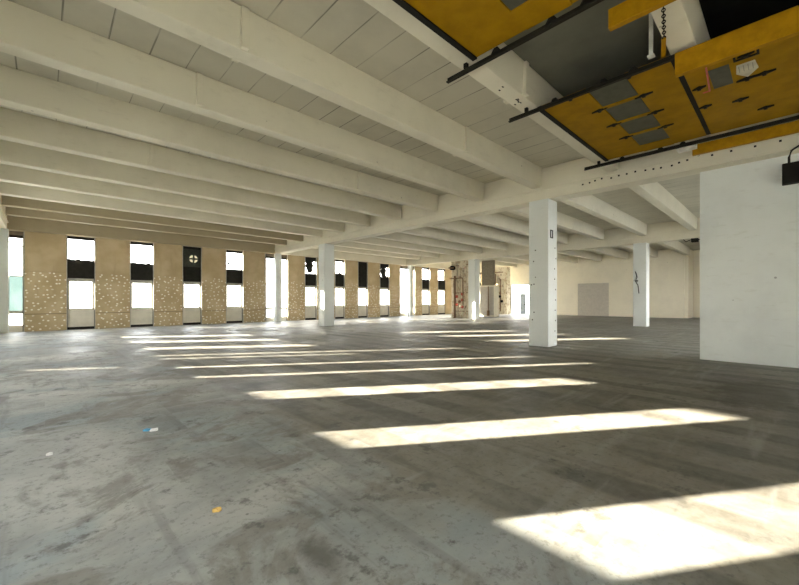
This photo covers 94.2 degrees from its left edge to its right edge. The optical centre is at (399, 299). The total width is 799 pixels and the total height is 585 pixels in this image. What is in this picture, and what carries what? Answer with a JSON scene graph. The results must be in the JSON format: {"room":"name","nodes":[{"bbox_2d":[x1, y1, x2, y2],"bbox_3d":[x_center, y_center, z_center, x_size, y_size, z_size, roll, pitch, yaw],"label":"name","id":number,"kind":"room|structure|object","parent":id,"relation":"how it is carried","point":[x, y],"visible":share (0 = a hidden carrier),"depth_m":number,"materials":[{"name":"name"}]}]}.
{"room":"empty warehouse","nodes":[
{"label":"empty warehouse","id":0,"kind":"room"},
{"bbox_2d":[7,215,481,313],"bbox_3d":[-4.593,-1.470,32.777,42.550,6.140,0.300,0,0,-44],"label":"wall","id":1,"kind":"structure","parent":0,"point":[448,273],"depth_m":42.05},
{"bbox_2d":[9,231,23,331],"bbox_3d":[-19.311,-0.925,18.636,0.728,5.050,0.170,0,0,-44],"label":"window","id":2,"kind":"structure","parent":1,"relation":"in","point":[16,283],"depth_m":18.66,"materials":[{"name":"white glass"}]},
{"bbox_2d":[24,231,66,331],"bbox_3d":[-18.385,-0.940,19.297,1.640,5.080,0.135,0,0,-44],"label":"wall panel","id":3,"kind":"object","parent":1,"relation":"attached to","point":[45,291],"visible":1,"depth_m":19.27,"materials":[{"name":"beige concrete"}]},
{"bbox_2d":[67,236,94,329],"bbox_3d":[-17.492,-0.925,20.374,1.200,5.050,0.170,0,0,-44],"label":"window","id":4,"kind":"structure","parent":1,"relation":"in","point":[78,270],"depth_m":20.31,"materials":[{"name":"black glass"}]},
{"bbox_2d":[95,238,130,328],"bbox_3d":[-16.379,-0.940,21.214,1.630,5.080,0.135,0,0,-44],"label":"wall panel","id":5,"kind":"object","parent":1,"relation":"attached to","point":[112,256],"visible":0.98,"depth_m":21.17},
{"bbox_2d":[8,216,274,253],"bbox_3d":[-14.348,-4.010,23.012,13.690,1.060,0.340,0,0,-44],"label":"trim","id":6,"kind":"structure","parent":1,"relation":"attached to","point":[15,223],"depth_m":21.47,"materials":[{"name":"brown painted concrete"}]},
{"bbox_2d":[131,241,152,326],"bbox_3d":[-15.493,-0.925,22.285,1.190,5.050,0.170,0,0,-44],"label":"window","id":7,"kind":"structure","parent":1,"relation":"in","point":[140,272],"depth_m":22.25,"materials":[{"name":"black glass"}]},
{"bbox_2d":[153,243,182,325],"bbox_3d":[-14.394,-0.940,23.110,1.600,5.080,0.135,0,0,-44],"label":"wall panel","id":8,"kind":"object","parent":1,"relation":"attached to","point":[167,258],"visible":0.89,"depth_m":23.04,"materials":[{"name":"beige concrete"}]},
{"bbox_2d":[183,246,200,324],"bbox_3d":[-13.541,-0.925,24.150,1.130,5.050,0.170,0,0,-44],"label":"window","id":9,"kind":"structure","parent":1,"relation":"in","point":[191,255],"depth_m":24.13,"materials":[{"name":"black glass"}]},
{"bbox_2d":[201,247,226,323],"bbox_3d":[-12.475,-0.940,24.945,1.570,5.080,0.135,0,0,-44],"label":"wall panel","id":10,"kind":"object","parent":1,"relation":"attached to","point":[213,260],"visible":0.98,"depth_m":24.89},
{"bbox_2d":[227,250,241,322],"bbox_3d":[-11.614,-0.925,25.991,1.180,5.050,0.170,0,0,-44],"label":"window","id":11,"kind":"structure","parent":1,"relation":"in","point":[234,277],"depth_m":26.00,"materials":[{"name":"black glass"}]},
{"bbox_2d":[242,251,265,322],"bbox_3d":[-10.508,-0.940,26.824,1.630,5.080,0.135,0,0,-44],"label":"wall panel","id":12,"kind":"object","parent":1,"relation":"attached to","point":[253,263],"visible":0.98,"depth_m":26.75,"materials":[{"name":"beige stone"}]},
{"bbox_2d":[266,254,286,321],"bbox_3d":[-9.395,-0.925,28.112,1.820,5.050,0.170,0,0,-44],"label":"window","id":13,"kind":"structure","parent":1,"relation":"in","point":[271,256],"depth_m":28.52,"materials":[{"name":"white glass"}]},
{"bbox_2d":[287,255,304,320],"bbox_3d":[-8.101,-0.940,29.124,1.510,5.080,0.135,0,0,-44],"label":"wall panel","id":14,"kind":"object","parent":1,"relation":"attached to","point":[295,264],"visible":0.95,"depth_m":29.04,"materials":[{"name":"beige stone"}]},
{"bbox_2d":[305,257,315,319],"bbox_3d":[-7.291,-0.925,30.123,1.100,5.050,0.170,0,0,-44],"label":"window","id":15,"kind":"structure","parent":1,"relation":"in","point":[310,279],"depth_m":30.10,"materials":[{"name":"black glass"}]},
{"bbox_2d":[316,258,334,319],"bbox_3d":[-6.152,-0.940,30.986,1.800,5.080,0.135,0,0,-44],"label":"wall panel","id":16,"kind":"object","parent":1,"relation":"attached to","point":[317,259],"visible":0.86,"depth_m":30.39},
{"bbox_2d":[335,260,343,318],"bbox_3d":[-5.263,-0.925,32.061,1.030,5.050,0.170,0,0,-44],"label":"window","id":17,"kind":"structure","parent":1,"relation":"in","point":[339,277],"depth_m":32.11,"materials":[{"name":"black glass"}]},
{"bbox_2d":[344,260,357,317],"bbox_3d":[-4.265,-0.940,32.789,1.480,5.080,0.135,0,0,-44],"label":"wall panel","id":18,"kind":"object","parent":1,"relation":"attached to","point":[350,267],"visible":0.98,"depth_m":32.69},
{"bbox_2d":[358,262,366,317],"bbox_3d":[-3.452,-0.925,33.791,1.140,5.050,0.170,0,0,-44],"label":"window","id":19,"kind":"structure","parent":1,"relation":"in","point":[362,266],"depth_m":33.84,"materials":[{"name":"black glass"}]},
{"bbox_2d":[367,262,379,316],"bbox_3d":[-2.404,-0.940,34.569,1.510,5.080,0.135,0,0,-44],"label":"wall panel","id":20,"kind":"object","parent":1,"relation":"attached to","point":[373,269],"visible":0.98,"depth_m":34.48,"materials":[{"name":"beige stone"}]},
{"bbox_2d":[380,264,387,316],"bbox_3d":[-1.554,-0.925,35.605,1.210,5.050,0.170,0,0,-44],"label":"window","id":21,"kind":"structure","parent":1,"relation":"in","point":[384,279],"depth_m":35.61,"materials":[{"name":"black glass"}]},
{"bbox_2d":[388,264,399,316],"bbox_3d":[-0.495,-0.940,36.392,1.470,5.080,0.135,0,0,-44],"label":"wall panel","id":22,"kind":"object","parent":1,"relation":"attached to","point":[393,270],"visible":0.89,"depth_m":36.25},
{"bbox_2d":[400,265,413,315],"bbox_3d":[0.676,-0.925,37.736,2.140,5.050,0.170,0,0,-44],"label":"window","id":23,"kind":"structure","parent":1,"relation":"in","point":[401,267],"depth_m":37.70,"materials":[{"name":"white glass"}]},
{"bbox_2d":[414,266,421,314],"bbox_3d":[1.949,-0.940,38.728,1.130,5.080,0.135,0,0,-44],"label":"wall panel","id":24,"kind":"object","parent":1,"relation":"attached to","point":[417,270],"visible":0.85,"depth_m":38.60,"materials":[{"name":"beige stone"}]},
{"bbox_2d":[422,267,428,314],"bbox_3d":[2.679,-0.925,39.650,1.260,5.050,0.170,0,0,-44],"label":"window","id":25,"kind":"structure","parent":1,"relation":"in","point":[425,283],"depth_m":39.75,"materials":[{"name":"clear glass"}]},
{"bbox_2d":[429,268,437,314],"bbox_3d":[3.724,-0.940,40.424,1.380,5.080,0.135,0,0,-44],"label":"wall panel","id":26,"kind":"object","parent":1,"relation":"attached to","point":[433,272],"visible":1,"depth_m":40.33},
{"bbox_2d":[438,269,444,313],"bbox_3d":[4.591,-0.925,41.477,1.390,5.050,0.170,0,0,-44],"label":"window","id":27,"kind":"structure","parent":1,"relation":"in","point":[441,283],"depth_m":41.59,"materials":[{"name":"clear glass"}]},
{"bbox_2d":[414,262,481,271],"bbox_3d":[5.895,-4.010,42.357,13.550,1.060,0.340,0,0,-44],"label":"trim","id":28,"kind":"structure","parent":1,"relation":"attached to","point":[448,264],"depth_m":40.80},
{"bbox_2d":[0,0,699,263],"bbox_3d":[8.425,-4.690,21.399,46.250,0.300,34.900,0,0,-44],"label":"ceiling","id":29,"kind":"structure","parent":0,"point":[354,32],"depth_m":7.93,"materials":[{"name":"paint"}]},
{"bbox_2d":[0,195,8,228],"bbox_3d":[-7.693,-3.995,5.706,0.660,1.090,33.880,0,0,-44],"label":"girder","id":30,"kind":"object","parent":29,"relation":"attached to","point":[3,217],"visible":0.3,"depth_m":16.59,"materials":[{"name":"beige concrete"}]},
{"bbox_2d":[5,206,286,244],"bbox_3d":[-12.988,-4.210,21.588,13.630,0.660,0.389,0,0,-44],"label":"ceiling beam","id":31,"kind":"structure","parent":29,"relation":"attached to","point":[10,211],"depth_m":19.96,"materials":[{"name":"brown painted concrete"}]},
{"bbox_2d":[1,195,302,241],"bbox_3d":[-11.385,-4.210,19.910,13.630,0.660,0.389,0,0,-44],"label":"ceiling beam","id":32,"kind":"structure","parent":29,"relation":"attached to","point":[8,201],"depth_m":18.15,"materials":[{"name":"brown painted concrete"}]},
{"bbox_2d":[0,181,321,237],"bbox_3d":[-9.782,-4.210,18.233,13.630,0.660,0.389,0,0,-44],"label":"ceiling beam","id":33,"kind":"structure","parent":29,"relation":"attached to","point":[6,188],"depth_m":16.43,"materials":[{"name":"white concrete"}]},
{"bbox_2d":[0,163,344,232],"bbox_3d":[-8.179,-4.210,16.556,13.630,0.660,0.389,0,0,-44],"label":"ceiling beam","id":34,"kind":"structure","parent":29,"relation":"attached to","point":[8,173],"depth_m":14.65,"materials":[{"name":"white concrete"}]},
{"bbox_2d":[0,139,369,226],"bbox_3d":[-6.576,-4.210,14.879,13.630,0.660,0.389,0,0,-44],"label":"ceiling beam","id":35,"kind":"structure","parent":29,"relation":"attached to","point":[11,153],"depth_m":12.87,"materials":[{"name":"white concrete"}]},
{"bbox_2d":[0,107,400,219],"bbox_3d":[-4.973,-4.210,13.201,13.630,0.660,0.500,0,0,-44],"label":"ceiling beam","id":36,"kind":"structure","parent":29,"relation":"attached to","point":[15,126],"depth_m":11.10,"materials":[{"name":"white concrete"}]},
{"bbox_2d":[0,64,437,211],"bbox_3d":[-3.370,-4.210,11.524,13.630,0.660,0.500,0,0,-44],"label":"ceiling beam","id":37,"kind":"structure","parent":29,"relation":"attached to","point":[19,89],"depth_m":9.26,"materials":[{"name":"white concrete"}]},
{"bbox_2d":[0,0,483,201],"bbox_3d":[-1.768,-4.210,9.847,13.630,0.660,0.500,0,0,-44],"label":"ceiling beam","id":38,"kind":"structure","parent":29,"relation":"attached to","point":[26,33],"depth_m":7.37,"materials":[{"name":"white concrete"}]},
{"bbox_2d":[98,0,541,188],"bbox_3d":[-0.165,-4.210,8.169,13.630,0.660,0.500,0,0,-44],"label":"ceiling beam","id":39,"kind":"structure","parent":29,"relation":"attached to","point":[227,28],"depth_m":6.66,"materials":[{"name":"white concrete"}]},
{"bbox_2d":[282,248,405,264],"bbox_3d":[-4.202,-4.010,32.708,13.180,1.060,0.340,0,0,-44],"label":"ceiling beam","id":40,"kind":"structure","parent":29,"relation":"attached to","point":[312,252],"depth_m":32.78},
{"bbox_2d":[313,246,419,259],"bbox_3d":[-2.841,-4.210,31.284,13.120,0.660,0.389,0,0,-44],"label":"ceiling beam","id":41,"kind":"structure","parent":29,"relation":"attached to","point":[336,248],"depth_m":31.65,"materials":[{"name":"white concrete"}]},
{"bbox_2d":[333,241,438,257],"bbox_3d":[-1.238,-4.210,29.607,13.120,0.660,0.389,0,0,-44],"label":"ceiling beam","id":42,"kind":"structure","parent":29,"relation":"attached to","point":[344,244],"depth_m":29.60,"materials":[{"name":"white concrete"}]},
{"bbox_2d":[349,237,459,255],"bbox_3d":[0.365,-4.210,27.930,13.120,0.660,0.389,0,0,-44],"label":"ceiling beam","id":43,"kind":"structure","parent":29,"relation":"attached to","point":[374,241],"depth_m":27.85,"materials":[{"name":"white concrete"}]},
{"bbox_2d":[373,232,481,252],"bbox_3d":[1.968,-4.210,26.252,13.120,0.660,0.389,0,0,-44],"label":"ceiling beam","id":44,"kind":"structure","parent":29,"relation":"attached to","point":[396,236],"depth_m":26.16,"materials":[{"name":"white concrete"}]},
{"bbox_2d":[399,226,507,250],"bbox_3d":[3.571,-4.210,24.575,13.120,0.660,0.389,0,0,-44],"label":"ceiling beam","id":45,"kind":"structure","parent":29,"relation":"attached to","point":[430,232],"depth_m":24.53,"materials":[{"name":"white concrete"}]},
{"bbox_2d":[428,220,528,246],"bbox_3d":[5.174,-4.210,22.898,13.120,0.660,0.389,0,0,-44],"label":"ceiling beam","id":46,"kind":"structure","parent":29,"relation":"attached to","point":[459,226],"depth_m":22.66,"materials":[{"name":"white concrete"}]},
{"bbox_2d":[364,0,618,171],"bbox_3d":[1.480,-4.208,6.449,13.630,0.664,0.500,0,0,-44],"label":"ceiling beam","id":47,"kind":"structure","parent":29,"relation":"attached to","point":[510,77],"depth_m":6.74,"materials":[{"name":"white concrete"}]},
{"bbox_2d":[392,0,603,83],"bbox_3d":[1.161,-3.797,3.066,4.235,0.165,5.230,0,0,-44],"label":"ceiling panel","id":48,"kind":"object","parent":47,"relation":"attached to","point":[474,28],"depth_m":5.04,"materials":[{"name":"wood"}]},
{"bbox_2d":[501,0,526,9],"bbox_3d":[1.392,-3.842,4.415,0.808,0.025,0.600,0,0,-44],"label":"window light","id":49,"kind":"object","parent":48,"relation":"attached to","point":[507,4],"depth_m":4.80,"materials":[{"name":"grey plastic"}]},
{"bbox_2d":[508,5,798,170],"bbox_3d":[5.614,-3.797,7.322,4.315,0.165,5.230,0,0,-44],"label":"ceiling panel","id":50,"kind":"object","parent":47,"relation":"attached to","point":[651,109],"depth_m":7.25,"materials":[{"name":"wood"}]},
{"bbox_2d":[590,79,637,106],"bbox_3d":[3.931,-3.842,6.841,0.858,0.025,0.600,0,0,-44],"label":"window light","id":51,"kind":"object","parent":50,"relation":"attached to","point":[621,91],"depth_m":6.88,"materials":[{"name":"grey glass"}]},
{"bbox_2d":[606,98,649,121],"bbox_3d":[4.598,-3.842,7.479,0.788,0.025,0.600,0,0,-44],"label":"window light","id":52,"kind":"object","parent":50,"relation":"attached to","point":[633,108],"depth_m":7.50,"materials":[{"name":"grey glass"}]},
{"bbox_2d":[620,114,660,133],"bbox_3d":[5.240,-3.842,8.092,0.788,0.025,0.600,0,0,-44],"label":"window light","id":53,"kind":"object","parent":50,"relation":"attached to","point":[647,122],"depth_m":8.10,"materials":[{"name":"grey glass"}]},
{"bbox_2d":[631,128,668,144],"bbox_3d":[5.881,-3.842,8.705,0.788,0.025,0.600,0,0,-44],"label":"window light","id":54,"kind":"object","parent":50,"relation":"attached to","point":[657,135],"depth_m":8.74,"materials":[{"name":"grey plastic"}]},
{"bbox_2d":[675,6,798,77],"bbox_3d":[5.093,-3.615,4.867,0.090,0.330,2.400,0,0,-44],"label":"beam","id":55,"kind":"structure","parent":50,"relation":"attached to","point":[784,25],"depth_m":5.17,"materials":[{"name":"paint"}]},
{"bbox_2d":[479,259,516,266],"bbox_3d":[8.869,-4.210,39.265,13.520,0.660,0.389,0,0,-44],"label":"ceiling beam","id":56,"kind":"structure","parent":29,"relation":"attached to","point":[481,260],"depth_m":41.73,"materials":[{"name":"white concrete"}]},
{"bbox_2d":[484,257,528,264],"bbox_3d":[10.472,-4.210,37.588,13.520,0.660,0.389,0,0,-44],"label":"ceiling beam","id":57,"kind":"structure","parent":29,"relation":"attached to","point":[501,259],"depth_m":38.38,"materials":[{"name":"beige concrete"}]},
{"bbox_2d":[482,260,494,285],"bbox_3d":[8.752,-2.640,36.580,0.200,2.480,1.400,0,0,-44],"label":"screen","id":58,"kind":"object","parent":57,"relation":"hanging from","point":[488,267],"visible":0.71,"depth_m":36.45,"materials":[{"name":"brown"}]},
{"bbox_2d":[463,213,567,243],"bbox_3d":[6.776,-4.210,21.221,13.120,0.660,0.389,0,0,-44],"label":"ceiling beam","id":59,"kind":"structure","parent":29,"relation":"attached to","point":[496,220],"depth_m":20.13,"materials":[{"name":"white concrete"}]},
{"bbox_2d":[506,255,528,260],"bbox_3d":[12.075,-4.210,35.911,13.520,0.660,0.389,0,0,-44],"label":"ceiling beam","id":60,"kind":"structure","parent":29,"relation":"attached to","point":[523,257],"depth_m":35.33,"materials":[{"name":"beige concrete"}]},
{"bbox_2d":[507,207,604,239],"bbox_3d":[8.379,-4.210,19.543,13.120,0.660,0.389,0,0,-44],"label":"ceiling beam","id":61,"kind":"structure","parent":29,"relation":"attached to","point":[565,222],"depth_m":20.64,"materials":[{"name":"white concrete"}]},
{"bbox_2d":[557,253,577,262],"bbox_3d":[13.678,-4.210,34.234,13.520,0.660,0.389,0,0,-44],"label":"ceiling beam","id":62,"kind":"structure","parent":29,"relation":"attached to","point":[562,257],"depth_m":36.87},
{"bbox_2d":[557,250,602,260],"bbox_3d":[15.281,-4.210,32.556,13.520,0.660,0.389,0,0,-44],"label":"ceiling beam","id":63,"kind":"structure","parent":29,"relation":"attached to","point":[584,254],"depth_m":33.96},
{"bbox_2d":[504,0,669,96],"bbox_3d":[2.361,-4.520,5.548,13.520,0.040,2.100,0,0,-44],"label":"ceiling panel","id":64,"kind":"object","parent":29,"relation":"attached to","point":[574,55],"depth_m":6.64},
{"bbox_2d":[561,195,646,235],"bbox_3d":[9.982,-4.210,17.866,13.120,0.660,0.389,0,0,-44],"label":"ceiling beam","id":65,"kind":"structure","parent":29,"relation":"attached to","point":[590,204],"depth_m":17.54,"materials":[{"name":"white concrete"}]},
{"bbox_2d":[586,247,628,259],"bbox_3d":[16.884,-4.210,30.879,13.520,0.660,0.389,0,0,-44],"label":"ceiling beam","id":66,"kind":"structure","parent":29,"relation":"attached to","point":[609,251],"depth_m":32.30,"materials":[{"name":"beige concrete"}]},
{"bbox_2d":[618,245,657,257],"bbox_3d":[18.486,-4.210,29.202,13.520,0.660,0.389,0,0,-44],"label":"ceiling beam","id":67,"kind":"structure","parent":29,"relation":"attached to","point":[653,252],"depth_m":32.05,"materials":[{"name":"white concrete"}]},
{"bbox_2d":[647,13,654,59],"bbox_3d":[3.933,-4.170,5.799,0.100,0.740,0.090,0,0,-44],"label":"bar","id":68,"kind":"object","parent":29,"relation":"hanging from","point":[651,55],"visible":0.82,"depth_m":5.78,"materials":[{"name":"white paint"}]},
{"bbox_2d":[628,182,697,230],"bbox_3d":[11.626,-4.210,16.145,13.120,0.660,0.389,0,0,-44],"label":"ceiling beam","id":69,"kind":"structure","parent":29,"relation":"attached to","point":[654,193],"depth_m":15.63,"materials":[{"name":"white concrete"}]},
{"bbox_2d":[658,241,689,254],"bbox_3d":[20.089,-4.210,27.524,13.520,0.660,0.389,0,0,-44],"label":"ceiling beam","id":70,"kind":"structure","parent":29,"relation":"attached to","point":[677,246],"depth_m":28.71,"materials":[{"name":"white concrete"}]},
{"bbox_2d":[676,140,696,153],"bbox_3d":[7.060,-4.110,9.112,0.240,0.860,0.380,0,0,-44],"label":"block","id":71,"kind":"object","parent":29,"relation":"hanging from","point":[691,147],"visible":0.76,"depth_m":9.07,"materials":[{"name":"white paint"}]},
{"bbox_2d":[692,120,798,155],"bbox_3d":[8.187,-3.672,8.114,0.090,0.245,2.820,0,0,-44],"label":"beam","id":72,"kind":"structure","parent":71,"relation":"attached to","point":[789,128],"depth_m":8.37,"materials":[{"name":"paint"}]},
{"bbox_2d":[651,0,732,140],"bbox_3d":[3.221,-4.210,4.627,13.630,0.660,0.389,0,0,-44],"label":"ceiling beam","id":73,"kind":"structure","parent":29,"relation":"attached to","point":[686,27],"depth_m":5.38,"materials":[{"name":"white concrete"}]},
{"bbox_2d":[608,0,675,31],"bbox_3d":[3.734,-3.672,3.858,0.090,0.245,2.820,0,0,-44],"label":"beam","id":74,"kind":"structure","parent":73,"relation":"attached to","point":[627,11],"depth_m":4.67,"materials":[{"name":"paint"}]},
{"bbox_2d":[661,7,665,57],"bbox_3d":[3.710,-3.820,5.212,0.064,0.050,1.513,0,0,35],"label":"chain","id":75,"kind":"object","parent":73,"relation":"hanging from","point":[663,39],"visible":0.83,"depth_m":5.42,"materials":[{"name":"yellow metal"}]},
{"bbox_2d":[699,0,798,38],"bbox_3d":[7.045,-4.515,5.293,7.100,0.050,3.920,0,0,-44],"label":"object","id":76,"kind":"structure","parent":29,"relation":"attached to","point":[721,17],"depth_m":5.77,"materials":[{"name":"black"}]},
{"bbox_2d":[0,312,798,584],"bbox_3d":[8.430,1.750,21.611,45.950,0.300,34.600,0,0,-44],"label":"floor","id":77,"kind":"structure","parent":0,"point":[440,449],"depth_m":3.79,"materials":[{"name":"concrete"}]},
{"bbox_2d":[0,228,8,332],"bbox_3d":[-19.213,-0.925,17.948,0.420,5.050,0.380,0,0,-44],"label":"column","id":78,"kind":"structure","parent":77,"relation":"on","point":[4,233],"depth_m":17.87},
{"bbox_2d":[212,506,221,512],"bbox_3d":[-1.383,1.585,2.813,0.062,0.030,0.040,0,0,-12],"label":"dry leaf","id":79,"kind":"object","parent":77,"relation":"on","point":[216,509],"visible":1,"depth_m":2.80,"materials":[{"name":"yellow plant"}]},
{"bbox_2d":[274,253,280,321],"bbox_3d":[-9.070,-0.925,27.642,0.420,5.050,0.380,0,0,-44],"label":"column","id":80,"kind":"structure","parent":77,"relation":"on","point":[277,257],"depth_m":27.48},
{"bbox_2d":[319,243,333,325],"bbox_3d":[-4.554,-0.925,23.104,0.700,5.050,0.700,0,0,-44],"label":"column","id":81,"kind":"structure","parent":77,"relation":"on","point":[326,251],"depth_m":22.85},
{"bbox_2d":[408,266,412,315],"bbox_3d":[1.103,-0.925,37.362,0.420,5.050,0.380,0,0,-44],"label":"column","id":82,"kind":"structure","parent":77,"relation":"on","point":[410,268],"depth_m":37.20,"materials":[{"name":"white concrete"}]},
{"bbox_2d":[452,260,467,317],"bbox_3d":[6.134,-0.920,33.422,2.150,5.040,1.950,0,0,-44],"label":"shaft","id":83,"kind":"object","parent":77,"relation":"on","point":[462,264],"visible":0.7,"depth_m":32.74,"materials":[{"name":"beige paint"}]},
{"bbox_2d":[454,276,455,317],"bbox_3d":[4.921,-0.275,32.989,0.202,3.750,0.210,0,0,-44],"label":"pipe","id":84,"kind":"object","parent":83,"relation":"attached to","point":[454,276],"visible":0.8,"depth_m":32.90,"materials":[{"name":"brown metal"}]},
{"bbox_2d":[449,278,462,304],"bbox_3d":[5.112,-0.771,32.621,0.436,2.343,1.494,0,0,-44],"label":"pipe","id":85,"kind":"object","parent":83,"relation":"attached to","point":[449,278],"visible":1,"depth_m":31.98,"materials":[{"name":"metal"}]},
{"bbox_2d":[455,263,458,317],"bbox_3d":[5.111,-0.850,32.755,0.250,4.900,0.260,0,0,-44],"label":"pipe","id":86,"kind":"object","parent":83,"relation":"attached to","point":[457,265],"visible":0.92,"depth_m":32.70,"materials":[{"name":"brown metal"}]},
{"bbox_2d":[458,274,460,317],"bbox_3d":[5.318,-0.350,32.538,0.250,3.900,0.260,0,0,-44],"label":"pipe","id":87,"kind":"object","parent":83,"relation":"attached to","point":[459,301],"visible":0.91,"depth_m":32.51,"materials":[{"name":"brown metal"}]},
{"bbox_2d":[461,268,463,317],"bbox_3d":[5.525,-0.600,32.322,0.250,4.400,0.260,0,0,-44],"label":"pipe","id":88,"kind":"object","parent":83,"relation":"attached to","point":[462,306],"visible":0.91,"depth_m":32.30,"materials":[{"name":"brown metal"}]},
{"bbox_2d":[466,261,467,318],"bbox_3d":[5.827,-0.875,32.056,0.180,4.950,0.110,0,0,-44],"label":"pipe","id":89,"kind":"object","parent":83,"relation":"attached to","point":[466,261],"visible":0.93,"depth_m":32.01,"materials":[{"name":"brown metal"}]},
{"bbox_2d":[468,259,479,318],"bbox_3d":[6.379,-0.925,31.754,0.700,5.050,0.700,0,0,-44],"label":"column","id":90,"kind":"structure","parent":77,"relation":"on","point":[473,264],"depth_m":31.50,"materials":[{"name":"white concrete"}]},
{"bbox_2d":[480,285,498,316],"bbox_3d":[8.598,0.100,35.742,0.980,3.000,1.600,0,0,-44],"label":"tall cabinet","id":91,"kind":"object","parent":77,"relation":"on","point":[489,294],"visible":0.93,"depth_m":35.34,"materials":[{"name":"beige"}]},
{"bbox_2d":[495,267,509,313],"bbox_3d":[11.630,-1.075,42.615,1.100,5.350,1.850,0,0,-44],"label":"shaft","id":92,"kind":"object","parent":77,"relation":"on","point":[502,274],"visible":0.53,"depth_m":42.11,"materials":[{"name":"beige paint"}]},
{"bbox_2d":[529,198,556,346],"bbox_3d":[5.055,-0.925,13.043,0.708,5.050,0.725,0,0,-44],"label":"column","id":93,"kind":"structure","parent":77,"relation":"on","point":[542,213],"depth_m":12.79,"materials":[{"name":"white concrete"}]},
{"bbox_2d":[275,113,798,253],"bbox_3d":[2.638,-3.995,15.578,0.660,1.090,33.880,0,0,-44],"label":"girder","id":94,"kind":"object","parent":93,"relation":"on","point":[567,180],"visible":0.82,"depth_m":12.17,"materials":[{"name":"white concrete"}]},
{"bbox_2d":[633,243,648,326],"bbox_3d":[14.784,-0.925,22.704,0.752,5.050,0.700,0,0,-44],"label":"column","id":95,"kind":"structure","parent":77,"relation":"on","point":[640,250],"depth_m":22.44,"materials":[{"name":"white concrete"}]},
{"bbox_2d":[407,218,699,265],"bbox_3d":[10.701,-3.995,27.087,0.660,1.090,28.380,0,0,-44],"label":"girder","id":96,"kind":"object","parent":95,"relation":"on","point":[665,231],"visible":0.47,"depth_m":24.21,"materials":[{"name":"white concrete"}]},
{"bbox_2d":[684,238,699,242],"bbox_3d":[16.524,-3.355,20.849,0.300,0.210,0.914,0,0,-44],"label":"junction box","id":97,"kind":"object","parent":96,"relation":"attached to","point":[692,239],"visible":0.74,"depth_m":20.73,"materials":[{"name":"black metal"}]},
{"bbox_2d":[495,249,699,317],"bbox_3d":[21.722,-1.470,37.771,3.000,6.140,29.200,0,0,-44],"label":"wall","id":98,"kind":"structure","parent":0,"point":[674,277],"depth_m":35.26,"materials":[{"name":"white paint"}]},
{"bbox_2d":[510,284,528,313],"bbox_3d":[14.407,-0.125,43.472,0.340,3.450,3.150,0,0,-44],"label":"door","id":99,"kind":"structure","parent":98,"relation":"in","point":[522,296],"depth_m":43.39,"materials":[{"name":"white paint"}]},
{"bbox_2d":[577,282,609,315],"bbox_3d":[19.659,-0.100,37.702,0.080,3.400,3.150,0,0,-44],"label":"door","id":100,"kind":"structure","parent":98,"relation":"in","point":[593,298],"depth_m":37.65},
{"bbox_2d":[700,153,798,367],"bbox_3d":[11.361,-0.925,6.804,0.270,5.050,9.140,0,0,-44],"label":"wall","id":101,"kind":"structure","parent":0,"point":[749,221],"depth_m":9.32,"materials":[{"name":"white paint"}]},
{"bbox_2d":[782,145,798,185],"bbox_3d":[9.102,-3.061,8.449,0.735,0.882,0.540,0,0,-44],"label":"floodlight","id":102,"kind":"object","parent":101,"relation":"attached to","point":[790,170],"visible":1,"depth_m":8.30,"materials":[{"name":"black metal"}]},
{"label":"outside","id":103,"kind":"structure","parent":0,"visible":0},
{"bbox_2d":[9,307,528,324],"bbox_3d":[0.481,2.150,21.208,150.000,0.200,150.000,0,0,-44],"label":"ground","id":104,"kind":"structure","parent":103,"point":[14,319],"depth_m":52.45,"materials":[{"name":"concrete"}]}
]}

